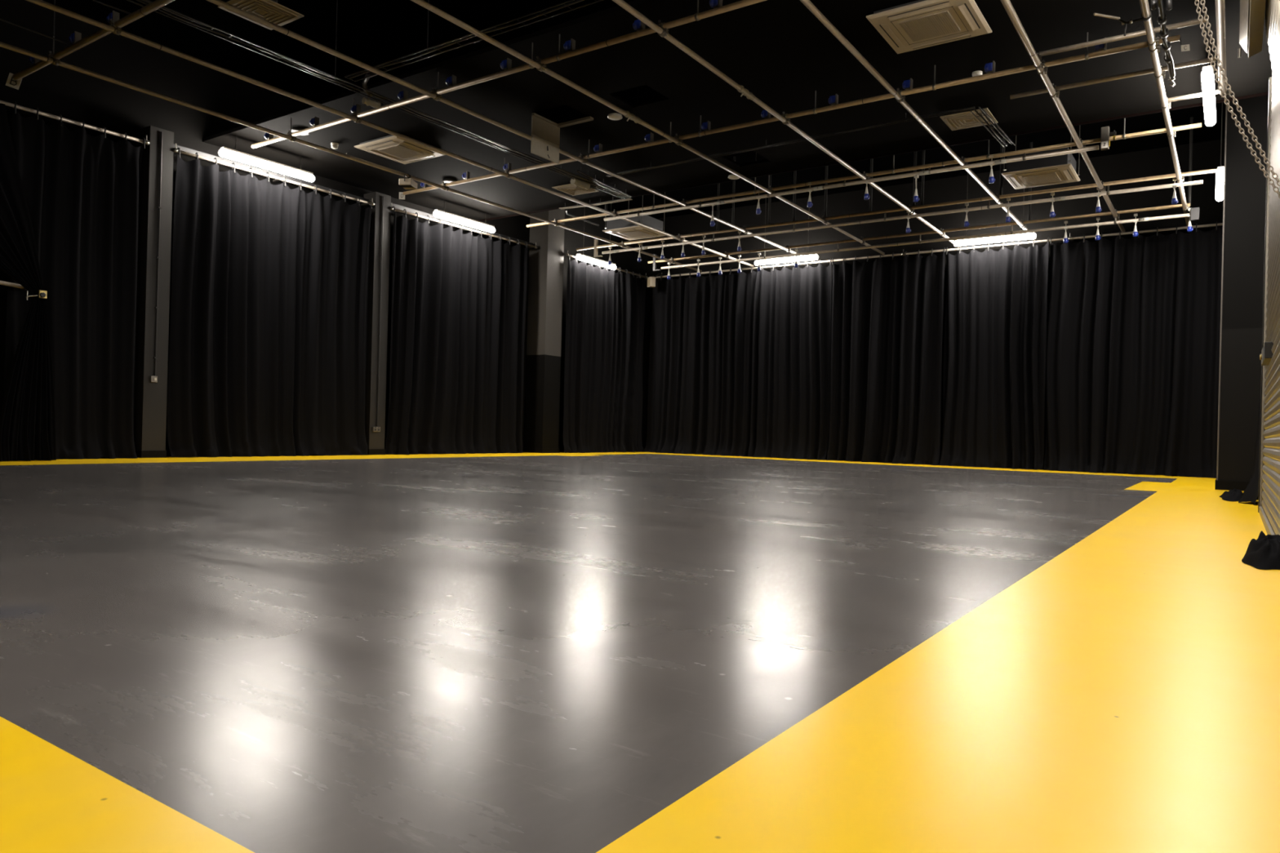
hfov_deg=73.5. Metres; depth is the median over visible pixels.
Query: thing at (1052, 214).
plug
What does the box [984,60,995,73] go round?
power socket
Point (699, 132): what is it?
rod
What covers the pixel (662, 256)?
plug
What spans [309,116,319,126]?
power socket
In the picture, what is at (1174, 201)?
plug
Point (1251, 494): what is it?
curtain
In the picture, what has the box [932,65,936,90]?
rod
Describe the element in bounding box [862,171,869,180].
coupler
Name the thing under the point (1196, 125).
ceiling pipe
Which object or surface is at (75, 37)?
power socket
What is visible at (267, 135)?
power socket
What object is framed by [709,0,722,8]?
power socket
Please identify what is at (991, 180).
plug
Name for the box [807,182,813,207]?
plug
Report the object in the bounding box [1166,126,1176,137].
coupler
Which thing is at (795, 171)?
post
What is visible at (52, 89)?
wall
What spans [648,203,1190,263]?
ceiling pipe
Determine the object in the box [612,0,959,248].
ceiling pipe
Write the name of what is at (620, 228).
air conditioner
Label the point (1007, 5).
ceiling pipe
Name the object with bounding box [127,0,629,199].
cable tray
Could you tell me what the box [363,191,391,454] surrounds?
pillar
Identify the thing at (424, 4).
ceiling pipe
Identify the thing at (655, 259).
bracket
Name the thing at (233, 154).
strip light
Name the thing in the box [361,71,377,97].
cable bundle
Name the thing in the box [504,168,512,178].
coupler
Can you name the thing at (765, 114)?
power socket
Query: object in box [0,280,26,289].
handrail
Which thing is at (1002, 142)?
post
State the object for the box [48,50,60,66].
coupler
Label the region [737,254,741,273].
plug
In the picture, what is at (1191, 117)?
post
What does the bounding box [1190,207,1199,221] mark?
junction box
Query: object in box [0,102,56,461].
curtain
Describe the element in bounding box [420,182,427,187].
power socket
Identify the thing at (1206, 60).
ceiling pipe
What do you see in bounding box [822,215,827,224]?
coupler
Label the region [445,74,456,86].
power socket
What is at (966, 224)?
plug
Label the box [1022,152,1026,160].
clip
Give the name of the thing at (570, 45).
power socket
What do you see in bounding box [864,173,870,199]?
plug
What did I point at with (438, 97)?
coupler
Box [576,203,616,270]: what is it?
strip light
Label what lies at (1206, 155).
wall
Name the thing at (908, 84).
power socket
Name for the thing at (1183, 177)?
coupler
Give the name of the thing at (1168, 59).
cable bundle
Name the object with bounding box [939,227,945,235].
coupler
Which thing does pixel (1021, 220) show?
coupler
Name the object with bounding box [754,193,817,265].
strip light
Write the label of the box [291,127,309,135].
ceiling speaker
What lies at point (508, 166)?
power socket
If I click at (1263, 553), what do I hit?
bag
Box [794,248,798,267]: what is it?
plug
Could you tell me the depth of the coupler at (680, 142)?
11.33 m
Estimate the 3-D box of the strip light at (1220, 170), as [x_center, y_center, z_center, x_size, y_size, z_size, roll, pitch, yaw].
[8.587,-4.270,12.659,0.110,1.535,1.550,1,0,34]
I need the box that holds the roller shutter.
[1257,0,1279,535]
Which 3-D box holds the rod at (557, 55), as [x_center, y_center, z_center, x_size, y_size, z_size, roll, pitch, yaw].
[-0.844,-3.964,8.961,0.030,0.273,0.066,1,0,35]
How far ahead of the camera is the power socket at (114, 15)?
8.50 m
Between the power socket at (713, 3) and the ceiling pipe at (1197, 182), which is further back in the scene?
the ceiling pipe at (1197, 182)
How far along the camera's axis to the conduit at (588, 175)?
14.14 m
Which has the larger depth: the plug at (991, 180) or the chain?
the plug at (991, 180)
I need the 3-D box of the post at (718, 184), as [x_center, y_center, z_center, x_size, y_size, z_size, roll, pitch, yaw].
[1.535,-4.507,16.764,0.042,1.440,0.044,1,0,35]
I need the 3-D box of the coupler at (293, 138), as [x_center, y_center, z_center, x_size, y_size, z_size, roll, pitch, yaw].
[-4.719,-3.932,11.623,0.096,0.143,0.097,1,0,35]
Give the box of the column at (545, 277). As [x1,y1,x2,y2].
[523,208,564,453]
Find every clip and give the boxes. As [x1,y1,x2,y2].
[986,200,990,208]
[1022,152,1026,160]
[1106,185,1110,195]
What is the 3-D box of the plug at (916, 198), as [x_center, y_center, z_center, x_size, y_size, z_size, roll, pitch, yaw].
[3.983,-3.440,12.344,0.079,0.409,0.068,1,0,35]
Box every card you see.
[5,72,22,89]
[399,191,404,199]
[1179,37,1190,51]
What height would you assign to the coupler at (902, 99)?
0.143 m
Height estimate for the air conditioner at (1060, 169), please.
1.302 m
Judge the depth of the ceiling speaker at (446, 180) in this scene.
14.42 m
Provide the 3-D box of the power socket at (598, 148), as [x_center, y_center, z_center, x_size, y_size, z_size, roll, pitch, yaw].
[-0.592,-3.925,12.119,0.095,0.130,0.094,1,0,35]
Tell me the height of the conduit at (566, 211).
0.040 m
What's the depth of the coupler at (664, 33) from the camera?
8.19 m
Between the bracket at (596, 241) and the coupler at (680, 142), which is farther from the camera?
the bracket at (596, 241)
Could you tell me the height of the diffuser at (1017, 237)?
0.110 m
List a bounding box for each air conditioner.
[354,134,445,164]
[602,191,666,240]
[866,0,991,53]
[1000,125,1079,189]
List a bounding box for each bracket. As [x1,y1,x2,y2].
[593,239,602,257]
[653,253,661,271]
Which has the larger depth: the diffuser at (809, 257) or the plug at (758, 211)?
the diffuser at (809, 257)
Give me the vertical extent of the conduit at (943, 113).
0.105 m
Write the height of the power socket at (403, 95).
0.130 m
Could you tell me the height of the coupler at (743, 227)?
0.143 m
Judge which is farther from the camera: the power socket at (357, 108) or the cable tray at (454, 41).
the power socket at (357, 108)
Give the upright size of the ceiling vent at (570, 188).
0.022 m
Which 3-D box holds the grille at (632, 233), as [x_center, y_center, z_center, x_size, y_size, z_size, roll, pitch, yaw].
[-0.111,-3.976,17.721,0.470,0.014,0.470,1,0,35]
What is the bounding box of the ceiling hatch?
[530,112,593,164]
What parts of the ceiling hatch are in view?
frame, frame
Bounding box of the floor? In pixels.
[0,451,1279,852]
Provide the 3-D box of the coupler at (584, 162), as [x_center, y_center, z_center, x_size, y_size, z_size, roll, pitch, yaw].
[-0.812,-3.829,12.265,0.096,0.143,0.097,1,0,35]
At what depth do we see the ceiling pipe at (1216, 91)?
9.55 m
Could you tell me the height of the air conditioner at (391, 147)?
0.089 m
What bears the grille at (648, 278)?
attached to the wall speaker at (651, 280)
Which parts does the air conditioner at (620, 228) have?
casing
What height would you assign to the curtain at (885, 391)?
4.380 m
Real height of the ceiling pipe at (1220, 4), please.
0.110 m
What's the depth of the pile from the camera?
9.14 m
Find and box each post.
[716,182,719,231]
[731,155,735,228]
[768,174,771,224]
[792,170,796,221]
[824,165,827,217]
[869,158,873,211]
[912,151,916,206]
[920,150,924,204]
[999,137,1004,195]
[1027,142,1032,220]
[1187,116,1193,205]
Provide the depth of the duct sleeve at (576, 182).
14.01 m
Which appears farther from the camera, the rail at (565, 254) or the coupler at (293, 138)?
the rail at (565, 254)
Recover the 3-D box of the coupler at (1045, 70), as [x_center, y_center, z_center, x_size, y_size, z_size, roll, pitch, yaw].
[4.146,-3.703,8.837,0.096,0.143,0.097,1,0,35]
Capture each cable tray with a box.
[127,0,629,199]
[344,0,602,81]
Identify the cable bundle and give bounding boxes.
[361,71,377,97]
[1150,0,1175,86]
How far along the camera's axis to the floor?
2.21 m
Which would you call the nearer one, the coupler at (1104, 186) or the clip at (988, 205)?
the coupler at (1104, 186)
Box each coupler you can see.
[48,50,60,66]
[108,18,121,35]
[287,130,296,142]
[352,111,362,123]
[431,87,441,101]
[441,181,448,191]
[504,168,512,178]
[535,56,546,71]
[553,218,559,226]
[579,153,587,164]
[656,19,668,37]
[674,133,683,145]
[682,199,688,207]
[742,225,748,233]
[768,186,775,194]
[781,111,790,124]
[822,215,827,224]
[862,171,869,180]
[895,88,905,102]
[907,204,914,213]
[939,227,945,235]
[960,155,968,166]
[995,158,1006,164]
[995,193,1002,203]
[1019,219,1026,227]
[1033,53,1044,68]
[1036,66,1048,75]
[1048,83,1059,97]
[1076,137,1085,149]
[1098,180,1106,191]
[1146,31,1159,46]
[1148,44,1160,53]
[1154,65,1165,79]
[1160,97,1170,109]
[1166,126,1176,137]
[1176,172,1184,181]
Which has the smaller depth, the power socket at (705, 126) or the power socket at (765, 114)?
the power socket at (765, 114)
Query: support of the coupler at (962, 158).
attached to the ceiling pipe at (1095, 147)
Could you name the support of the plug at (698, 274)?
hanging from the ceiling pipe at (1188, 204)
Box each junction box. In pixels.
[1100,126,1115,150]
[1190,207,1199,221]
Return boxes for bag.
[1241,530,1279,569]
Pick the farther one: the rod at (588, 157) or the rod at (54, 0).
the rod at (588, 157)
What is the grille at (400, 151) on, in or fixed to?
attached to the air conditioner at (391, 147)
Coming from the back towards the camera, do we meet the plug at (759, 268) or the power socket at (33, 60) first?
the plug at (759, 268)
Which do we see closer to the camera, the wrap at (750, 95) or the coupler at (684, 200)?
the wrap at (750, 95)
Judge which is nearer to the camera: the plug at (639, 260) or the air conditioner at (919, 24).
the air conditioner at (919, 24)
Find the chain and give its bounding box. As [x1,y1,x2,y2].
[1194,0,1279,198]
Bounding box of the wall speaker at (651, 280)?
[647,273,662,287]
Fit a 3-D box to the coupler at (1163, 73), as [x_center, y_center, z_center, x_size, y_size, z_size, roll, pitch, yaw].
[5.374,-3.671,8.863,0.096,0.143,0.097,1,0,35]
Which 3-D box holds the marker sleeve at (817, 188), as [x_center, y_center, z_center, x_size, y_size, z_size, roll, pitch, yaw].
[2.746,-3.670,13.199,0.140,0.062,0.068,1,0,35]
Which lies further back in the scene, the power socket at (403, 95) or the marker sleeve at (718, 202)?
the marker sleeve at (718, 202)
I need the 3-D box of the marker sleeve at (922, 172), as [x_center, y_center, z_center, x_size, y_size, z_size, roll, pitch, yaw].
[4.073,-3.636,12.282,0.140,0.062,0.068,1,0,35]
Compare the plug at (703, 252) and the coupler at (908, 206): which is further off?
the plug at (703, 252)
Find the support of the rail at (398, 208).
attached to the wall at (52, 89)
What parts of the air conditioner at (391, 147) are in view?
casing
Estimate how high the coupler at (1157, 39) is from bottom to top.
0.143 m
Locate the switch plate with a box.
[149,375,157,382]
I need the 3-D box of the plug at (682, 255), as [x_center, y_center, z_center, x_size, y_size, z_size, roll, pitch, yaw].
[0.866,-3.578,17.135,0.079,0.381,0.068,1,0,35]
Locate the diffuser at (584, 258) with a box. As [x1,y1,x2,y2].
[576,254,616,270]
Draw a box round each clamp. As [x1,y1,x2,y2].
[26,289,47,300]
[1093,10,1151,35]
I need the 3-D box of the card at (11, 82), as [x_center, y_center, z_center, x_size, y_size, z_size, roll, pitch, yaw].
[-7.239,-3.994,9.912,0.164,0.182,0.014,2,0,-20]
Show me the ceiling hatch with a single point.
(545, 133)
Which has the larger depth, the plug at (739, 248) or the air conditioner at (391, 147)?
the plug at (739, 248)
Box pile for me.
[1219,488,1243,501]
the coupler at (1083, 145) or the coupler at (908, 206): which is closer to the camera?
the coupler at (1083, 145)
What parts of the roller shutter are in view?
lock plate, guide rail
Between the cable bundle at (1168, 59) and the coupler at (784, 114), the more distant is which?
the coupler at (784, 114)
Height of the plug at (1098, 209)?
0.381 m
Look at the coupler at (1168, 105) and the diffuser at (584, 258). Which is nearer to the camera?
the coupler at (1168, 105)
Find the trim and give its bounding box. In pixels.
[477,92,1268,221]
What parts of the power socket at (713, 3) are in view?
lid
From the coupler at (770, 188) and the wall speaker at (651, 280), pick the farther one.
the wall speaker at (651, 280)
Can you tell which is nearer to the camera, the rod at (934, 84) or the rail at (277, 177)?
the rod at (934, 84)
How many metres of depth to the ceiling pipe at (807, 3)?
9.46 m
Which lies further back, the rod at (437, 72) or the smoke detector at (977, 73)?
the rod at (437, 72)
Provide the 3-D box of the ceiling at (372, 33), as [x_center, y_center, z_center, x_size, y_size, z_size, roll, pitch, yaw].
[-0.044,-5.338,10.407,13.770,0.100,19.500,1,0,35]
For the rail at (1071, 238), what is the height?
0.130 m
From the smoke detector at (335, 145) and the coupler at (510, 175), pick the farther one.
the coupler at (510, 175)
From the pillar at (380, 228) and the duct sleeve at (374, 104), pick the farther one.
the pillar at (380, 228)
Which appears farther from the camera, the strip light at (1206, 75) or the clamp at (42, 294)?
the clamp at (42, 294)
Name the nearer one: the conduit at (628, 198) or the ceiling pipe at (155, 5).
the ceiling pipe at (155, 5)
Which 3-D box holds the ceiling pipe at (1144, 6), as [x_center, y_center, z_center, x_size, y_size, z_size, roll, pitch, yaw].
[4.326,-3.677,7.368,0.066,0.066,18.520,1,0,35]
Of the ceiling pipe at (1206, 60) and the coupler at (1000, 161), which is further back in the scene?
the coupler at (1000, 161)
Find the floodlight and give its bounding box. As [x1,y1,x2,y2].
[398,173,417,189]
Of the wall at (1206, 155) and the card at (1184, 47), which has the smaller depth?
the card at (1184, 47)
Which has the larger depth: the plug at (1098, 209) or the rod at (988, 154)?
the plug at (1098, 209)
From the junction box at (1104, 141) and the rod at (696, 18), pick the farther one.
the junction box at (1104, 141)
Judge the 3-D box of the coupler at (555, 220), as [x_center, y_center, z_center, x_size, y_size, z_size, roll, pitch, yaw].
[-1.573,-3.843,16.175,0.096,0.143,0.097,1,0,35]
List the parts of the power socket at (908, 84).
lid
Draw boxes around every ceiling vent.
[217,0,304,30]
[551,183,599,195]
[939,107,997,130]
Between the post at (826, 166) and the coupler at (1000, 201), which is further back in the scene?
the post at (826, 166)
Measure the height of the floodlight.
0.209 m
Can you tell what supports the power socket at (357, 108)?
attached to the ceiling pipe at (742, 3)
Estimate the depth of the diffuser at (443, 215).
16.15 m
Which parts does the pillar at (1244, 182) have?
skirting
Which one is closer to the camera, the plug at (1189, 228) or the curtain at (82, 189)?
the curtain at (82, 189)
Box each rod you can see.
[52,0,55,53]
[435,71,439,94]
[528,42,533,68]
[555,34,561,61]
[586,139,590,159]
[694,0,700,21]
[697,115,702,136]
[813,90,817,114]
[892,155,894,173]
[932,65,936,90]
[986,139,990,159]
[1084,31,1088,59]
[1122,118,1125,139]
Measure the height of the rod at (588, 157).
0.273 m
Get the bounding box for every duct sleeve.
[361,97,383,107]
[570,177,592,190]
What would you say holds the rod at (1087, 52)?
hanging from the ceiling at (778, 51)
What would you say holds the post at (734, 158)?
hanging from the ceiling at (372, 33)
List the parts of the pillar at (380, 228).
socket plate, skirting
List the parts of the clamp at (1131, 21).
arm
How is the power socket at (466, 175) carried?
attached to the ceiling pipe at (1173, 38)
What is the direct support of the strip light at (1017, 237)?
hanging from the ceiling at (372, 33)
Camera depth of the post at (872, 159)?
15.00 m
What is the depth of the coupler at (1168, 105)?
9.65 m
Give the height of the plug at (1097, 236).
0.381 m
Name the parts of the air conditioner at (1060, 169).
casing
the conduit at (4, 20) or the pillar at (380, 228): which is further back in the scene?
the pillar at (380, 228)
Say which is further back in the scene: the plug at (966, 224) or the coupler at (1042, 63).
the plug at (966, 224)
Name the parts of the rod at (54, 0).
rod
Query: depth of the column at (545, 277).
18.62 m
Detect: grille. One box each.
[377,144,423,159]
[618,230,649,237]
[647,277,650,286]
[898,10,960,41]
[1022,172,1060,184]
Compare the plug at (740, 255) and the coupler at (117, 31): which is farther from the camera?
the plug at (740, 255)
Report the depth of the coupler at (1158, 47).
8.26 m
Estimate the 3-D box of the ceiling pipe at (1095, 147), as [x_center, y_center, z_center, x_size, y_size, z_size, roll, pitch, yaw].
[2.628,-3.673,13.284,7.955,0.060,0.060,1,0,35]
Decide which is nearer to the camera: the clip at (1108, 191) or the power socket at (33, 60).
the power socket at (33, 60)
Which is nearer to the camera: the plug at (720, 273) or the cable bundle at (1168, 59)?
the cable bundle at (1168, 59)
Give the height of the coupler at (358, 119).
0.143 m
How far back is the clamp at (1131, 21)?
7.76 m
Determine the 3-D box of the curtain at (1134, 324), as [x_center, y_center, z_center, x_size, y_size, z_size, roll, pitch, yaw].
[9.102,-1.343,15.173,3.491,4.399,0.367,1,0,34]
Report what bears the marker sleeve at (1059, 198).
attached to the ceiling pipe at (1197, 182)
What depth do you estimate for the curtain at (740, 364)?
19.90 m
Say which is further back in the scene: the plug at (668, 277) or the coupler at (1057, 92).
the plug at (668, 277)
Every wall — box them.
[0,0,635,456]
[634,138,1225,475]
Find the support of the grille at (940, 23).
attached to the air conditioner at (919, 24)
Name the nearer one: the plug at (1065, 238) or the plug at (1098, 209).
the plug at (1098, 209)
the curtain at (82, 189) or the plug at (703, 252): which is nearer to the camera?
the curtain at (82, 189)
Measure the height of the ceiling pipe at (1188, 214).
0.057 m
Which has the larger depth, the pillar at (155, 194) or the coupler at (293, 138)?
the pillar at (155, 194)
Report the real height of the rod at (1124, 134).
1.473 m
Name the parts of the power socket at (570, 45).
lid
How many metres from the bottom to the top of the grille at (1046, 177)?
0.014 m
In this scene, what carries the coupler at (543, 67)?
attached to the ceiling pipe at (424, 4)
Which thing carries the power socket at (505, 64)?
attached to the ceiling pipe at (742, 3)
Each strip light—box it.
[218,137,315,182]
[433,200,495,233]
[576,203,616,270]
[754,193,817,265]
[954,172,1035,246]
[1200,62,1216,126]
[1215,102,1224,201]
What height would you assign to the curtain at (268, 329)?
4.428 m
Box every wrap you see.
[623,111,642,124]
[737,84,755,100]
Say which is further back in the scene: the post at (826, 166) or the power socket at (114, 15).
the post at (826, 166)
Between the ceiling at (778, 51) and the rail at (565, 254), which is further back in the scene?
the rail at (565, 254)
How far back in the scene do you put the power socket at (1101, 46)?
8.52 m
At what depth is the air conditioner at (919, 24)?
8.36 m
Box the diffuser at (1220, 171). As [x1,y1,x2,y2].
[1215,168,1224,201]
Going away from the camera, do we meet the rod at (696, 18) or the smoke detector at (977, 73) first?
the rod at (696, 18)
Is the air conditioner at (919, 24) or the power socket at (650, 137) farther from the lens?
the power socket at (650, 137)
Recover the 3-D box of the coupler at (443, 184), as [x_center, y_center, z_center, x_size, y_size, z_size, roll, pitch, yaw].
[-3.155,-3.888,13.886,0.096,0.143,0.097,1,0,35]
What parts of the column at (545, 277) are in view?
skirting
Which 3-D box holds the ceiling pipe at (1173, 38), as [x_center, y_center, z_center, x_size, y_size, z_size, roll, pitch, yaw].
[0.579,-3.820,11.319,11.098,0.057,0.057,1,0,35]
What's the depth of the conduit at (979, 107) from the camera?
11.06 m
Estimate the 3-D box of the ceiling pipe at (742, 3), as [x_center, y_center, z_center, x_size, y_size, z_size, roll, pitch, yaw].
[-0.615,-3.855,8.801,11.881,0.060,0.060,1,0,35]
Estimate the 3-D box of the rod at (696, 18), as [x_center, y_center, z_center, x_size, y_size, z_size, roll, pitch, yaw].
[0.542,-3.929,8.003,0.030,0.273,0.066,1,0,35]
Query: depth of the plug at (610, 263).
18.15 m
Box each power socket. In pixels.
[28,57,40,64]
[68,31,81,43]
[106,10,119,22]
[263,132,273,140]
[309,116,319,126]
[351,103,360,113]
[397,89,408,100]
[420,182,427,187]
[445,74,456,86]
[462,171,470,179]
[500,57,511,70]
[502,162,511,170]
[563,38,575,51]
[593,143,602,152]
[632,19,645,31]
[644,133,653,142]
[701,120,711,130]
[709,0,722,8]
[760,109,770,119]
[828,93,838,105]
[902,78,912,89]
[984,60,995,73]
[1094,37,1106,51]
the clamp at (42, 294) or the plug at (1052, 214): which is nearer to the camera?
the clamp at (42, 294)
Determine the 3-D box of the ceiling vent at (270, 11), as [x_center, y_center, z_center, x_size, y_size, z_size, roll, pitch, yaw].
[-3.792,-4.769,8.622,0.580,1.220,0.580,1,0,35]
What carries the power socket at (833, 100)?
attached to the ceiling pipe at (1173, 38)
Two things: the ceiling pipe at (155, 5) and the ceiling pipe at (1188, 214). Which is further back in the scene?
the ceiling pipe at (1188, 214)
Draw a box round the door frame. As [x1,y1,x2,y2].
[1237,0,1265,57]
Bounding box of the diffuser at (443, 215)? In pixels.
[433,210,495,233]
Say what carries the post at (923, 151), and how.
hanging from the ceiling at (372, 33)
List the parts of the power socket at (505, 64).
lid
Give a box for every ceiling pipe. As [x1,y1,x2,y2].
[0,41,702,271]
[12,0,174,80]
[26,0,754,266]
[206,0,813,262]
[251,0,765,148]
[402,35,1180,195]
[411,0,884,254]
[526,122,1201,227]
[576,168,1217,250]
[601,179,1203,253]
[603,145,1098,221]
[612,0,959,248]
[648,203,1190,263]
[661,213,1190,269]
[800,0,1036,240]
[1000,0,1125,232]
[1009,57,1215,99]
[1039,17,1205,56]
[1139,0,1189,226]
[1167,89,1218,102]
[1214,0,1229,97]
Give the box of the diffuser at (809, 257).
[754,254,817,265]
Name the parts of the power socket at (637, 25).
lid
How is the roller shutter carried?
attached to the wall
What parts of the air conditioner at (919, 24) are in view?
casing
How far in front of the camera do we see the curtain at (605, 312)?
20.00 m
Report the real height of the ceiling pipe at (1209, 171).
0.057 m
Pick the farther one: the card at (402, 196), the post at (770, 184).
the post at (770, 184)
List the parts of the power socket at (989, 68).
lid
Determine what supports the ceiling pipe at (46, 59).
hanging from the rod
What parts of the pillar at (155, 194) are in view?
skirting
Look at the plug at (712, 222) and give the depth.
14.24 m
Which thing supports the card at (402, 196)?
attached to the ceiling pipe at (1173, 38)
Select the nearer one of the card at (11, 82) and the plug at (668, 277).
the card at (11, 82)
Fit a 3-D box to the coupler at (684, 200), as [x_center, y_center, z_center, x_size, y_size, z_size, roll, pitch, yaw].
[0.770,-3.784,14.555,0.096,0.143,0.097,1,0,35]
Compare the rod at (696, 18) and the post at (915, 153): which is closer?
the rod at (696, 18)
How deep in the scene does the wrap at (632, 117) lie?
10.48 m
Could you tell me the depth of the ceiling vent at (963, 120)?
11.05 m
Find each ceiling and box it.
[42,0,1226,218]
[202,0,1272,220]
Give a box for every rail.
[0,100,149,146]
[173,143,374,205]
[390,203,537,248]
[564,250,647,278]
[655,222,1222,278]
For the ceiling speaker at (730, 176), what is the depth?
13.80 m
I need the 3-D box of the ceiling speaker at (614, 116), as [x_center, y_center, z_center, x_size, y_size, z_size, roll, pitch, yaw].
[-0.328,-4.083,11.285,0.200,0.042,0.200,1,0,35]
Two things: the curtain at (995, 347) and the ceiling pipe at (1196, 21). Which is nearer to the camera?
the ceiling pipe at (1196, 21)
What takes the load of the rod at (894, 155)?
hanging from the ceiling at (372, 33)
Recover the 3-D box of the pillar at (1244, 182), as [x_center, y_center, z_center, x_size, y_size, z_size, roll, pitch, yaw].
[7.910,-2.117,10.975,0.780,5.880,0.420,1,0,35]
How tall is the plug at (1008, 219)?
0.381 m
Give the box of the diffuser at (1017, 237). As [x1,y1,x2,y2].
[954,233,1035,246]
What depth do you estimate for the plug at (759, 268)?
18.29 m
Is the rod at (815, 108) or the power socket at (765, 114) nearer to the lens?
the rod at (815, 108)
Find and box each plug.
[608,246,612,265]
[637,243,641,262]
[660,240,664,259]
[666,262,671,279]
[680,237,684,257]
[696,259,700,276]
[701,235,705,255]
[710,204,715,226]
[718,257,722,275]
[737,231,741,251]
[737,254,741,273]
[755,189,761,214]
[757,253,761,271]
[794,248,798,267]
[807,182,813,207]
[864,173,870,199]
[906,211,911,233]
[913,173,919,202]
[964,202,969,226]
[988,154,995,183]
[1005,197,1011,222]
[1049,192,1055,217]
[1063,220,1068,243]
[1095,186,1102,213]
[1095,217,1100,240]
[1133,213,1138,236]
[1171,177,1177,204]
[1186,208,1192,231]
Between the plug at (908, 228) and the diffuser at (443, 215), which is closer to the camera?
the plug at (908, 228)
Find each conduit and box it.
[0,18,71,44]
[560,197,631,208]
[564,208,599,226]
[576,169,631,197]
[605,106,975,177]
[969,106,1015,146]
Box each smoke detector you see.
[330,142,338,149]
[972,70,982,76]
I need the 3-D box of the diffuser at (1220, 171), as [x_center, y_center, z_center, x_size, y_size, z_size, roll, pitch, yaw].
[8.568,-3.558,12.658,0.110,0.110,1.550,1,0,34]
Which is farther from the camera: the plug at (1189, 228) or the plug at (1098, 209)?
the plug at (1189, 228)
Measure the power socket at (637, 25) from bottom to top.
0.130 m
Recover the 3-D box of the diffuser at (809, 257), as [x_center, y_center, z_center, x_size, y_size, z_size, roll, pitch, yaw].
[3.233,-3.689,19.015,1.500,0.110,0.110,1,0,35]
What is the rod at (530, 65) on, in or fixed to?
hanging from the ceiling at (778, 51)
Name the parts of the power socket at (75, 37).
lid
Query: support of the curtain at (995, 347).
hanging from the rail at (1071, 238)
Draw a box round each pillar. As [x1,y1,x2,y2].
[133,125,173,457]
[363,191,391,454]
[1214,94,1268,491]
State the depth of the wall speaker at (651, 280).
20.91 m
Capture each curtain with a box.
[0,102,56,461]
[4,101,145,459]
[167,147,372,457]
[385,206,528,454]
[563,253,646,453]
[643,258,831,459]
[826,247,945,465]
[938,237,1048,470]
[1043,221,1222,478]
[1238,367,1262,504]
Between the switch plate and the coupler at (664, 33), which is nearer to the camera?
the coupler at (664, 33)
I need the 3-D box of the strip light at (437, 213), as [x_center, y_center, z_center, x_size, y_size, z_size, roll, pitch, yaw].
[-3.305,-3.985,16.232,0.110,0.350,1.520,1,0,35]
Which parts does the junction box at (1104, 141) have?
label plate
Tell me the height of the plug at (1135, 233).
0.381 m
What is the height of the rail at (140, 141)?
0.130 m
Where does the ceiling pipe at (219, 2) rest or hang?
hanging from the rod at (437, 72)
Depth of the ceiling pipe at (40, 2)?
10.27 m
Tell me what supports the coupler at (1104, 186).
attached to the ceiling pipe at (1007, 5)
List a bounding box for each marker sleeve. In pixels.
[716,200,724,204]
[813,185,822,191]
[919,169,928,175]
[1054,195,1065,201]
[1138,217,1148,222]
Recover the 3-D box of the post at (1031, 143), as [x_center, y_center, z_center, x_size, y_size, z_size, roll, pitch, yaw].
[6.983,-4.366,15.330,0.042,1.440,0.044,1,0,35]
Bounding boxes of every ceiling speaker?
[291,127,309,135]
[442,178,457,182]
[607,112,622,119]
[728,174,739,179]
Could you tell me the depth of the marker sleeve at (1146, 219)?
14.25 m

